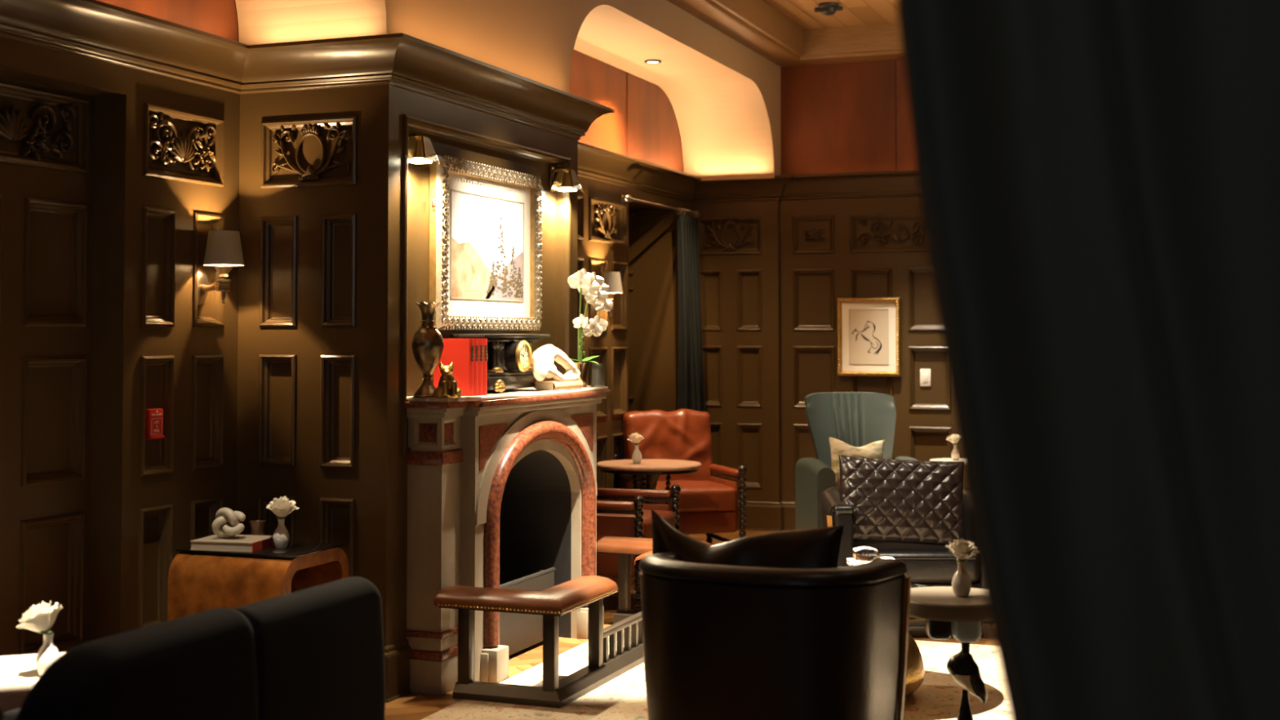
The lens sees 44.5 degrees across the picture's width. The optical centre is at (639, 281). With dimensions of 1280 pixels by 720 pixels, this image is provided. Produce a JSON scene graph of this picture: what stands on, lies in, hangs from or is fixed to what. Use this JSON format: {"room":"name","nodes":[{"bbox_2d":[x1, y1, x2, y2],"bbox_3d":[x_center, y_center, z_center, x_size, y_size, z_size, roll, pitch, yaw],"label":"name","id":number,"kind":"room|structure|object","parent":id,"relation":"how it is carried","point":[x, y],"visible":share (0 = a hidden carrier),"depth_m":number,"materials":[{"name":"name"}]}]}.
{"room":"hotel lounge","nodes":[
{"label":"hotel lounge","id":0,"kind":"room"},
{"bbox_2d":[0,0,690,641],"bbox_3d":[-2.160,-0.095,6.266,0.474,3.620,13.150,-1,-2,21],"label":"wall","id":1,"kind":"structure","parent":0,"point":[166,158],"depth_m":6.39,"materials":[{"name":"brown wood"}]},
{"bbox_2d":[0,76,94,655],"bbox_3d":[-2.637,0.447,4.821,0.046,2.438,2.745,-1,-2,21],"label":"door","id":2,"kind":"structure","parent":1,"relation":"in","point":[47,133],"depth_m":5.89,"materials":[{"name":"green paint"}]},
{"bbox_2d":[145,408,164,439],"bbox_3d":[-1.935,0.565,6.222,0.046,0.118,0.084,-1,-2,21],"label":"fire alarm","id":3,"kind":"object","parent":1,"relation":"attached to","point":[153,417],"visible":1,"depth_m":6.20,"materials":[{"name":"red plastic"}]},
{"bbox_2d":[197,230,244,305],"bbox_3d":[-1.748,-0.056,6.498,0.212,0.304,0.164,-1,-2,21],"label":"wall sconce","id":4,"kind":"object","parent":1,"relation":"attached to","point":[224,247],"visible":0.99,"depth_m":6.46,"materials":[{"name":"grey fabric"}]},
{"bbox_2d":[384,639,411,702],"bbox_3d":[-0.683,1.678,8.376,0.764,0.222,5.367,-1,-2,21],"label":"baseboard","id":5,"kind":"structure","parent":1,"relation":"attached to","point":[397,655],"depth_m":6.48,"materials":[{"name":"green paint"}]},
{"bbox_2d":[0,0,918,203],"bbox_3d":[1.154,-0.962,5.055,6.630,0.181,13.200,-1,-2,21],"label":"trim","id":6,"kind":"structure","parent":1,"relation":"attached to","point":[95,29],"depth_m":6.64,"materials":[{"name":"green paint"}]},
{"bbox_2d":[591,271,622,317],"bbox_3d":[-0.220,0.088,10.494,0.212,0.304,0.164,-1,-2,21],"label":"wall sconce","id":7,"kind":"object","parent":1,"relation":"attached to","point":[612,279],"visible":0.51,"depth_m":10.44,"materials":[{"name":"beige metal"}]},
{"bbox_2d":[620,194,701,217],"bbox_3d":[0.147,-0.549,11.511,0.130,0.080,1.576,-1,-2,21],"label":"curtain rod","id":8,"kind":"object","parent":1,"relation":"attached to","point":[627,198],"visible":0.98,"depth_m":11.45,"materials":[{"name":"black metal"}]},
{"bbox_2d":[677,214,705,411],"bbox_3d":[0.408,0.698,11.981,0.131,2.390,0.541,-1,-2,27],"label":"curtain","id":9,"kind":"object","parent":8,"relation":"hanging from","point":[691,373],"visible":0.66,"depth_m":11.90,"materials":[{"name":"black fabric"}]},
{"bbox_2d":[235,0,781,646],"bbox_3d":[-1.591,-0.111,6.076,0.752,3.640,13.200,-1,-2,21],"label":"wall","id":10,"kind":"structure","parent":0,"point":[334,212],"depth_m":6.70,"materials":[{"name":"brown wood"}]},
{"bbox_2d":[407,133,439,165],"bbox_3d":[-0.951,-0.570,6.688,0.151,0.140,0.132,-1,-2,21],"label":"picture light","id":11,"kind":"object","parent":10,"relation":"attached to","point":[421,151],"visible":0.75,"depth_m":6.65,"materials":[{"name":"gold metal"}]},
{"bbox_2d":[429,154,542,330],"bbox_3d":[-0.714,-0.158,7.411,0.067,0.777,1.082,-1,-2,21],"label":"painting","id":12,"kind":"object","parent":10,"relation":"attached to","point":[485,223],"visible":1,"depth_m":7.36,"materials":[{"name":"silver metal"}]},
{"bbox_2d":[449,189,524,302],"bbox_3d":[-0.716,-0.158,7.419,0.005,0.494,0.775,-1,-2,21],"label":"print","id":13,"kind":"object","parent":12,"relation":"attached to","point":[486,227],"depth_m":7.39,"materials":[{"name":"beige paper"}]},
{"bbox_2d":[549,165,582,193],"bbox_3d":[-0.390,-0.535,8.154,0.151,0.140,0.132,-1,-2,21],"label":"picture light","id":14,"kind":"object","parent":10,"relation":"attached to","point":[566,180],"visible":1,"depth_m":8.12,"materials":[{"name":"gold metal"}]},
{"bbox_2d":[644,59,661,64],"bbox_3d":[0.087,-1.494,10.645,0.116,0.014,0.116,-1,-2,21],"label":"recessed light","id":15,"kind":"object","parent":10,"relation":"in","point":[649,61],"visible":1,"depth_m":10.62,"materials":[{"name":"metal"}]},
{"bbox_2d":[666,0,902,66],"bbox_3d":[1.495,-2.033,4.962,5.900,0.235,13.200,-1,-2,21],"label":"trim","id":16,"kind":"structure","parent":10,"relation":"attached to","point":[754,24],"depth_m":11.61,"materials":[{"name":"brown wood"}]},
{"bbox_2d":[384,529,995,719],"bbox_3d":[0.952,1.701,5.094,7.300,0.050,13.300,-1,-2,21],"label":"floor","id":17,"kind":"structure","parent":0,"point":[411,706],"depth_m":7.33,"materials":[{"name":"brown wood"}]},
{"bbox_2d":[0,706,5,719],"bbox_3d":[-1.736,1.212,3.233,0.582,0.801,0.554,-1,-2,21],"label":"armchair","id":18,"kind":"object","parent":17,"relation":"on","point":[2,717],"visible":1,"depth_m":3.38,"materials":[{"name":"black leather"}]},
{"bbox_2d":[0,652,65,712],"bbox_3d":[-2.067,1.444,4.895,0.520,0.450,0.460,1,-2,-19],"label":"table","id":19,"kind":"object","parent":17,"relation":"on","point":[19,673],"visible":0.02,"depth_m":4.80,"materials":[{"name":"white wood"}]},
{"bbox_2d":[35,632,59,675],"bbox_3d":[-1.827,1.152,4.831,0.072,0.128,0.072,-1,-2,21],"label":"bud vase","id":20,"kind":"object","parent":19,"relation":"on","point":[48,653],"visible":0.71,"depth_m":4.81,"materials":[{"name":"beige ceramic"}]},
{"bbox_2d":[15,600,63,635],"bbox_3d":[-1.857,1.062,4.842,0.134,0.147,0.148,-1,-2,21],"label":"rose","id":21,"kind":"object","parent":20,"relation":"in","point":[39,618],"visible":1,"depth_m":4.81,"materials":[{"name":"beige plant"}]},
{"bbox_2d":[4,576,385,719],"bbox_3d":[-1.420,1.269,4.343,0.815,0.762,1.445,-1,-2,21],"label":"sofa","id":22,"kind":"object","parent":17,"relation":"on","point":[317,652],"visible":1,"depth_m":4.19,"materials":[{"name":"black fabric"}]},
{"bbox_2d":[4,707,20,719],"bbox_3d":[-1.583,1.259,4.162,0.640,0.110,0.600,-1,-2,21],"label":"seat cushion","id":23,"kind":"object","parent":22,"relation":"on","point":[10,715],"depth_m":4.38,"materials":[{"name":"black fabric"}]},
{"bbox_2d":[15,607,258,719],"bbox_3d":[-1.252,1.195,3.920,0.197,0.642,0.770,-1,-2,21],"label":"cushion","id":24,"kind":"object","parent":22,"relation":"on","point":[203,665],"depth_m":3.89,"materials":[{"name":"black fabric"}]},
{"bbox_2d":[232,576,385,719],"bbox_3d":[-1.000,1.225,4.591,0.205,0.628,0.685,-1,-2,21],"label":"cushion","id":25,"kind":"object","parent":22,"relation":"on","point":[318,651],"depth_m":4.54,"materials":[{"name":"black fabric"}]},
{"bbox_2d":[167,541,349,620],"bbox_3d":[-1.513,1.386,6.231,0.538,0.658,0.470,-1,-2,21],"label":"table","id":26,"kind":"object","parent":17,"relation":"on","point":[198,580],"visible":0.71,"depth_m":6.07,"materials":[{"name":"brown wood"}]},
{"bbox_2d":[190,534,274,551],"bbox_3d":[-1.610,1.038,6.217,0.268,0.036,0.220,0,-2,13],"label":"book","id":27,"kind":"object","parent":26,"relation":"on","point":[238,543],"visible":0.79,"depth_m":6.13,"materials":[{"name":"beige paper"}]},
{"bbox_2d":[211,507,245,538],"bbox_3d":[-1.628,0.958,6.210,0.130,0.124,0.077,0,-2,7],"label":"knot sculpture","id":28,"kind":"object","parent":27,"relation":"on","point":[220,526],"visible":1,"depth_m":6.19,"materials":[{"name":"ceramic"}]},
{"bbox_2d":[248,520,266,535],"bbox_3d":[-1.558,1.019,6.378,0.068,0.085,0.068,-1,-2,21],"label":"cup","id":29,"kind":"object","parent":26,"relation":"on","point":[257,526],"visible":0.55,"depth_m":6.36,"materials":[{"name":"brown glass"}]},
{"bbox_2d":[272,518,289,548],"bbox_3d":[-1.422,0.999,6.204,0.064,0.114,0.064,-1,-2,21],"label":"bud vase","id":30,"kind":"object","parent":26,"relation":"on","point":[281,537],"visible":1,"depth_m":6.18,"materials":[{"name":"beige ceramic"}]},
{"bbox_2d":[266,495,298,519],"bbox_3d":[-1.420,0.918,6.205,0.130,0.131,0.128,-1,-2,21],"label":"rose","id":31,"kind":"object","parent":30,"relation":"in","point":[282,507],"visible":1,"depth_m":6.18,"materials":[{"name":"beige plant"}]},
{"bbox_2d":[404,386,611,695],"bbox_3d":[-0.838,1.137,7.433,0.929,1.238,1.739,-1,-2,21],"label":"fireplace","id":32,"kind":"object","parent":17,"relation":"on","point":[506,479],"visible":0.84,"depth_m":6.76,"materials":[{"name":"beige stone"}]},
{"bbox_2d":[411,302,444,397],"bbox_3d":[-0.898,0.288,6.620,0.136,0.404,0.136,-1,-2,21],"label":"urn vase","id":33,"kind":"object","parent":32,"relation":"on","point":[427,344],"visible":0.98,"depth_m":6.58,"materials":[{"name":"gold metal"}]},
{"bbox_2d":[433,361,462,398],"bbox_3d":[-0.808,0.413,6.582,0.118,0.151,0.124,1,-2,-19],"label":"figurine","id":34,"kind":"object","parent":32,"relation":"on","point":[447,388],"visible":1,"depth_m":6.54,"materials":[{"name":"gold metal"}]},
{"bbox_2d":[433,338,473,395],"bbox_3d":[-0.805,0.371,6.793,0.181,0.248,0.042,-1,-2,21],"label":"book","id":35,"kind":"object","parent":32,"relation":"on","point":[460,352],"visible":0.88,"depth_m":6.76,"materials":[{"name":"red paper"}]},
{"bbox_2d":[473,338,478,395],"bbox_3d":[-0.789,0.373,6.834,0.181,0.248,0.042,-1,-2,21],"label":"book","id":36,"kind":"object","parent":32,"relation":"on","point":[475,340],"visible":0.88,"depth_m":6.79,"materials":[{"name":"red paper"}]},
{"bbox_2d":[478,338,482,395],"bbox_3d":[-0.774,0.374,6.874,0.181,0.248,0.042,-1,-2,21],"label":"book","id":37,"kind":"object","parent":32,"relation":"on","point":[480,340],"visible":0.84,"depth_m":6.83,"materials":[{"name":"red paper"}]},
{"bbox_2d":[482,338,487,395],"bbox_3d":[-0.758,0.375,6.915,0.181,0.248,0.042,-1,-2,21],"label":"book","id":38,"kind":"object","parent":32,"relation":"on","point":[484,340],"visible":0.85,"depth_m":6.87,"materials":[{"name":"red paper"}]},
{"bbox_2d":[449,333,550,393],"bbox_3d":[-0.627,0.379,7.297,0.210,0.268,0.716,-1,-2,21],"label":"mantel clock","id":39,"kind":"object","parent":32,"relation":"on","point":[509,356],"visible":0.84,"depth_m":7.21,"materials":[{"name":"black stone"}]},
{"bbox_2d":[404,390,611,408],"bbox_3d":[-0.577,0.544,7.349,0.341,0.026,1.731,-1,-2,21],"label":"mantel shelf","id":40,"kind":"object","parent":32,"relation":"attached to","point":[508,399],"depth_m":6.98,"materials":[{"name":"red stone"}]},
{"bbox_2d":[499,612,542,655],"label":"panel","id":41,"kind":"object","parent":32,"relation":"in","point":[518,632],"depth_m":7.33,"materials":[{"name":"metal"}]},
{"bbox_2d":[499,567,555,591],"label":"panel","id":42,"kind":"object","parent":32,"relation":"in","point":[509,578],"depth_m":7.62,"materials":[{"name":"metal"}]},
{"bbox_2d":[534,380,583,391],"bbox_3d":[-0.388,0.501,7.555,0.105,0.040,0.340,-1,-2,21],"label":"book","id":43,"kind":"object","parent":32,"relation":"on","point":[556,385],"visible":0.94,"depth_m":7.43,"materials":[{"name":"beige paper"}]},
{"bbox_2d":[531,344,580,381],"bbox_3d":[-0.407,0.390,7.497,0.102,0.180,0.457,-1,-2,21],"label":"skull","id":44,"kind":"object","parent":43,"relation":"on","point":[543,366],"visible":1,"depth_m":7.36},
{"bbox_2d":[567,268,613,386],"bbox_3d":[-0.296,0.236,7.968,0.236,0.599,0.335,-1,-2,21],"label":"potted orchid","id":45,"kind":"object","parent":32,"relation":"on","point":[590,285],"visible":0.94,"depth_m":7.95,"materials":[{"name":"white plant"}]},
{"bbox_2d":[590,363,604,386],"bbox_3d":[-0.216,0.477,7.977,0.072,0.118,0.072,-1,-2,21],"label":"glass vessel","id":46,"kind":"object","parent":32,"relation":"on","point":[597,375],"visible":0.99,"depth_m":7.95,"materials":[{"name":"grey"}]},
{"bbox_2d":[596,484,680,610],"bbox_3d":[-0.245,1.316,8.876,0.787,0.990,0.754,-1,-2,18],"label":"armchair","id":47,"kind":"object","parent":17,"relation":"on","point":[633,519],"visible":0.15,"depth_m":8.51,"materials":[{"name":"leather"}]},
{"bbox_2d":[596,509,675,538],"bbox_3d":[-0.163,1.385,8.847,0.609,0.177,0.610,-1,-2,18],"label":"seat cushion","id":48,"kind":"object","parent":47,"relation":"on","point":[607,524],"depth_m":8.51,"materials":[{"name":"leather"}]},
{"bbox_2d":[596,458,702,577],"bbox_3d":[0.056,1.488,9.831,0.664,0.694,0.664,-1,-2,21],"label":"pedestal table","id":49,"kind":"object","parent":17,"relation":"on","point":[648,471],"visible":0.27,"depth_m":9.70,"materials":[{"name":"wood"}]},
{"bbox_2d":[631,444,641,463],"bbox_3d":[-0.019,1.082,9.815,0.064,0.114,0.064,-1,-2,21],"label":"bud vase","id":50,"kind":"object","parent":49,"relation":"on","point":[637,455],"visible":1,"depth_m":9.79,"materials":[{"name":"beige ceramic"}]},
{"bbox_2d":[626,432,644,444],"bbox_3d":[-0.026,1.007,9.828,0.112,0.122,0.108,-1,-2,21],"label":"rose","id":51,"kind":"object","parent":50,"relation":"in","point":[635,438],"visible":1,"depth_m":9.80,"materials":[{"name":"beige plant"}]},
{"bbox_2d":[613,408,746,544],"bbox_3d":[0.247,1.378,10.672,0.754,0.990,0.787,1,-2,-17],"label":"armchair","id":52,"kind":"object","parent":17,"relation":"on","point":[708,504],"visible":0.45,"depth_m":10.81,"materials":[{"name":"orange leather"}]},
{"bbox_2d":[622,408,713,480],"bbox_3d":[0.196,1.179,10.948,0.620,0.574,0.243,1,-2,-17],"label":"cushion","id":53,"kind":"object","parent":52,"relation":"on","point":[684,434],"depth_m":10.89,"materials":[{"name":"leather"}]},
{"bbox_2d":[637,480,736,512],"bbox_3d":[0.272,1.445,10.588,0.610,0.177,0.609,1,-2,-17],"label":"seat cushion","id":54,"kind":"object","parent":52,"relation":"on","point":[695,495],"depth_m":10.35,"materials":[{"name":"leather"}]},
{"bbox_2d":[421,635,1010,719],"bbox_3d":[1.221,1.703,6.052,3.882,0.011,3.080,-1,-2,21],"label":"rug","id":55,"kind":"object","parent":17,"relation":"on","point":[939,695],"visible":0.12,"depth_m":6.39,"materials":[{"name":"white carpet"}]},
{"bbox_2d":[433,536,712,708],"bbox_3d":[-0.234,1.516,7.230,0.588,0.444,1.948,-1,-2,21],"label":"bench","id":56,"kind":"object","parent":55,"relation":"on","point":[625,633],"visible":0.69,"depth_m":6.44,"materials":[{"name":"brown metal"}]},
{"bbox_2d":[638,551,911,719],"bbox_3d":[0.399,1.269,5.010,0.811,0.785,0.643,-1,-2,24],"label":"barrel chair","id":57,"kind":"object","parent":55,"relation":"on","point":[721,642],"visible":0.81,"depth_m":4.74,"materials":[{"name":"black leather"}]},
{"bbox_2d":[651,509,844,568],"bbox_3d":[0.335,0.968,5.143,0.663,0.408,0.180,-1,-2,16],"label":"cushion","id":58,"kind":"object","parent":57,"relation":"on","point":[819,547],"visible":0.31,"depth_m":5.09,"materials":[{"name":"black leather"}]},
{"bbox_2d":[904,583,932,697],"bbox_3d":[0.906,1.508,6.479,0.887,0.408,0.887,-1,-2,21],"label":"coffee table","id":59,"kind":"object","parent":55,"relation":"on","point":[915,673],"visible":0.06,"depth_m":6.33,"materials":[{"name":"gold metal"}]},
{"bbox_3d":[0.948,1.285,6.610,0.280,0.046,0.200,0,-2,-3],"label":"book","id":60,"kind":"object","parent":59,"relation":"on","visible":0},
{"bbox_3d":[0.948,1.238,6.611,0.260,0.046,0.180,0,-2,-9],"label":"book","id":61,"kind":"object","parent":60,"relation":"on","visible":0},
{"bbox_2d":[846,546,894,567],"bbox_3d":[0.975,1.166,6.603,0.202,0.095,0.092,0,-2,-4],"label":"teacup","id":62,"kind":"object","parent":61,"relation":"on","point":[857,560],"visible":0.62,"depth_m":6.58,"materials":[{"name":"beige ceramic"}]},
{"bbox_2d":[909,586,990,719],"bbox_3d":[1.093,1.387,5.469,0.404,0.578,0.404,-1,-2,21],"label":"side table","id":63,"kind":"object","parent":55,"relation":"on","point":[939,606],"visible":0.94,"depth_m":5.43,"materials":[{"name":"grey wood"}]},
{"bbox_2d":[951,560,971,596],"bbox_3d":[1.122,1.038,5.464,0.068,0.120,0.068,-1,-2,21],"label":"bud vase","id":64,"kind":"object","parent":63,"relation":"on","point":[961,581],"visible":1,"depth_m":5.44,"materials":[{"name":"beige ceramic"}]},
{"bbox_2d":[945,538,977,562],"bbox_3d":[1.127,0.960,5.462,0.117,0.124,0.114,-1,-2,21],"label":"rose","id":65,"kind":"object","parent":64,"relation":"in","point":[962,549],"visible":0.99,"depth_m":5.44,"materials":[{"name":"beige plant"}]},
{"bbox_2d":[795,391,917,529],"bbox_3d":[1.495,1.318,10.670,0.794,1.100,0.755,0,-2,-9],"label":"chair","id":66,"kind":"object","parent":17,"relation":"on","point":[855,419],"visible":0.55,"depth_m":10.86,"materials":[{"name":"teal fabric"}]},
{"bbox_2d":[828,436,884,486],"bbox_3d":[1.453,1.226,10.467,0.425,0.379,0.165,1,-2,-15],"label":"throw pillow","id":67,"kind":"object","parent":66,"relation":"on","point":[873,450],"visible":0.34,"depth_m":10.43,"materials":[{"name":"beige fabric"}]},
{"bbox_2d":[820,486,991,637],"bbox_3d":[1.372,1.429,8.077,0.886,0.700,0.703,0,-2,0],"label":"armchair","id":68,"kind":"object","parent":17,"relation":"on","point":[929,565],"visible":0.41,"depth_m":7.75,"materials":[{"name":"black leather"}]},
{"bbox_2d":[838,454,964,546],"bbox_3d":[1.320,1.107,7.898,0.658,0.456,0.211,0,-2,1],"label":"cushion","id":69,"kind":"object","parent":68,"relation":"on","point":[921,502],"visible":0.89,"depth_m":7.84,"materials":[{"name":"black leather"}]},
{"bbox_2d":[853,541,979,582],"bbox_3d":[1.372,1.426,8.009,0.630,0.160,0.567,0,-2,0],"label":"seat cushion","id":70,"kind":"object","parent":68,"relation":"on","point":[925,563],"depth_m":7.73,"materials":[{"name":"black leather"}]},
{"bbox_2d":[928,457,962,461],"bbox_3d":[2.208,1.563,10.949,0.360,0.628,0.360,-1,-2,21],"label":"round table","id":71,"kind":"object","parent":17,"relation":"on","point":[939,459],"visible":0.07,"depth_m":10.96,"materials":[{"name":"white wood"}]},
{"bbox_2d":[951,444,959,460],"bbox_3d":[2.206,1.194,10.941,0.061,0.108,0.061,-1,-2,21],"label":"bud vase","id":72,"kind":"object","parent":71,"relation":"on","point":[955,455],"visible":1,"depth_m":10.92,"materials":[{"name":"beige ceramic"}]},
{"bbox_2d":[946,433,959,444],"bbox_3d":[2.199,1.121,10.947,0.115,0.118,0.116,-1,-2,21],"label":"rose","id":73,"kind":"object","parent":72,"relation":"in","point":[953,438],"visible":0.89,"depth_m":10.92,"materials":[{"name":"beige plant"}]},
{"bbox_2d":[897,0,1279,719],"bbox_3d":[0.849,0.282,1.938,1.105,2.531,0.146,0,-2,0],"label":"curtain","id":74,"kind":"object","parent":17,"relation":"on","point":[1098,181],"visible":1,"depth_m":1.95,"materials":[{"name":"grey fabric"}]},
{"bbox_2d":[690,195,966,502],"bbox_3d":[3.869,0.525,11.043,7.392,2.710,0.096,-1,-2,20],"label":"wall","id":75,"kind":"structure","parent":0,"point":[773,273],"depth_m":12.05,"materials":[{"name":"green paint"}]},
{"bbox_2d":[737,500,795,531],"bbox_3d":[3.497,1.772,11.093,6.630,0.222,0.078,-1,-2,21],"label":"baseboard","id":76,"kind":"structure","parent":75,"relation":"attached to","point":[766,516],"depth_m":12.02,"materials":[{"name":"green paint"}]},
{"bbox_2d":[836,297,901,376],"bbox_3d":[1.727,0.417,11.821,0.486,0.594,0.038,-1,-2,21],"label":"framed drawing","id":77,"kind":"object","parent":75,"relation":"attached to","point":[869,328],"visible":1,"depth_m":11.82,"materials":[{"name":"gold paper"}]},
{"bbox_2d":[920,368,930,386],"bbox_3d":[2.136,0.718,11.713,0.080,0.130,0.017,-1,-2,21],"label":"light switch","id":78,"kind":"object","parent":75,"relation":"attached to","point":[925,374],"visible":1,"depth_m":11.71,"materials":[{"name":"white plastic"}]},
{"bbox_2d":[760,0,898,30],"bbox_3d":[1.186,-2.162,5.138,6.800,0.045,13.300,-1,-2,21],"label":"ceiling","id":79,"kind":"structure","parent":0,"point":[801,13],"depth_m":11.26,"materials":[{"name":"brown wood"}]},
{"bbox_2d":[813,1,843,15],"bbox_3d":[1.318,-1.902,10.938,0.140,0.075,0.179,1,-2,-34],"label":"smoke detector","id":80,"kind":"object","parent":79,"relation":"attached to","point":[828,8],"visible":1,"depth_m":10.90,"materials":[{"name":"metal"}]},
{"bbox_2d":[780,59,915,174],"bbox_3d":[3.841,-1.279,11.104,5.916,0.920,0.028,-1,-2,21],"label":"wall","id":81,"kind":"structure","parent":0,"point":[853,117],"depth_m":11.96,"materials":[{"name":"brown wood"}]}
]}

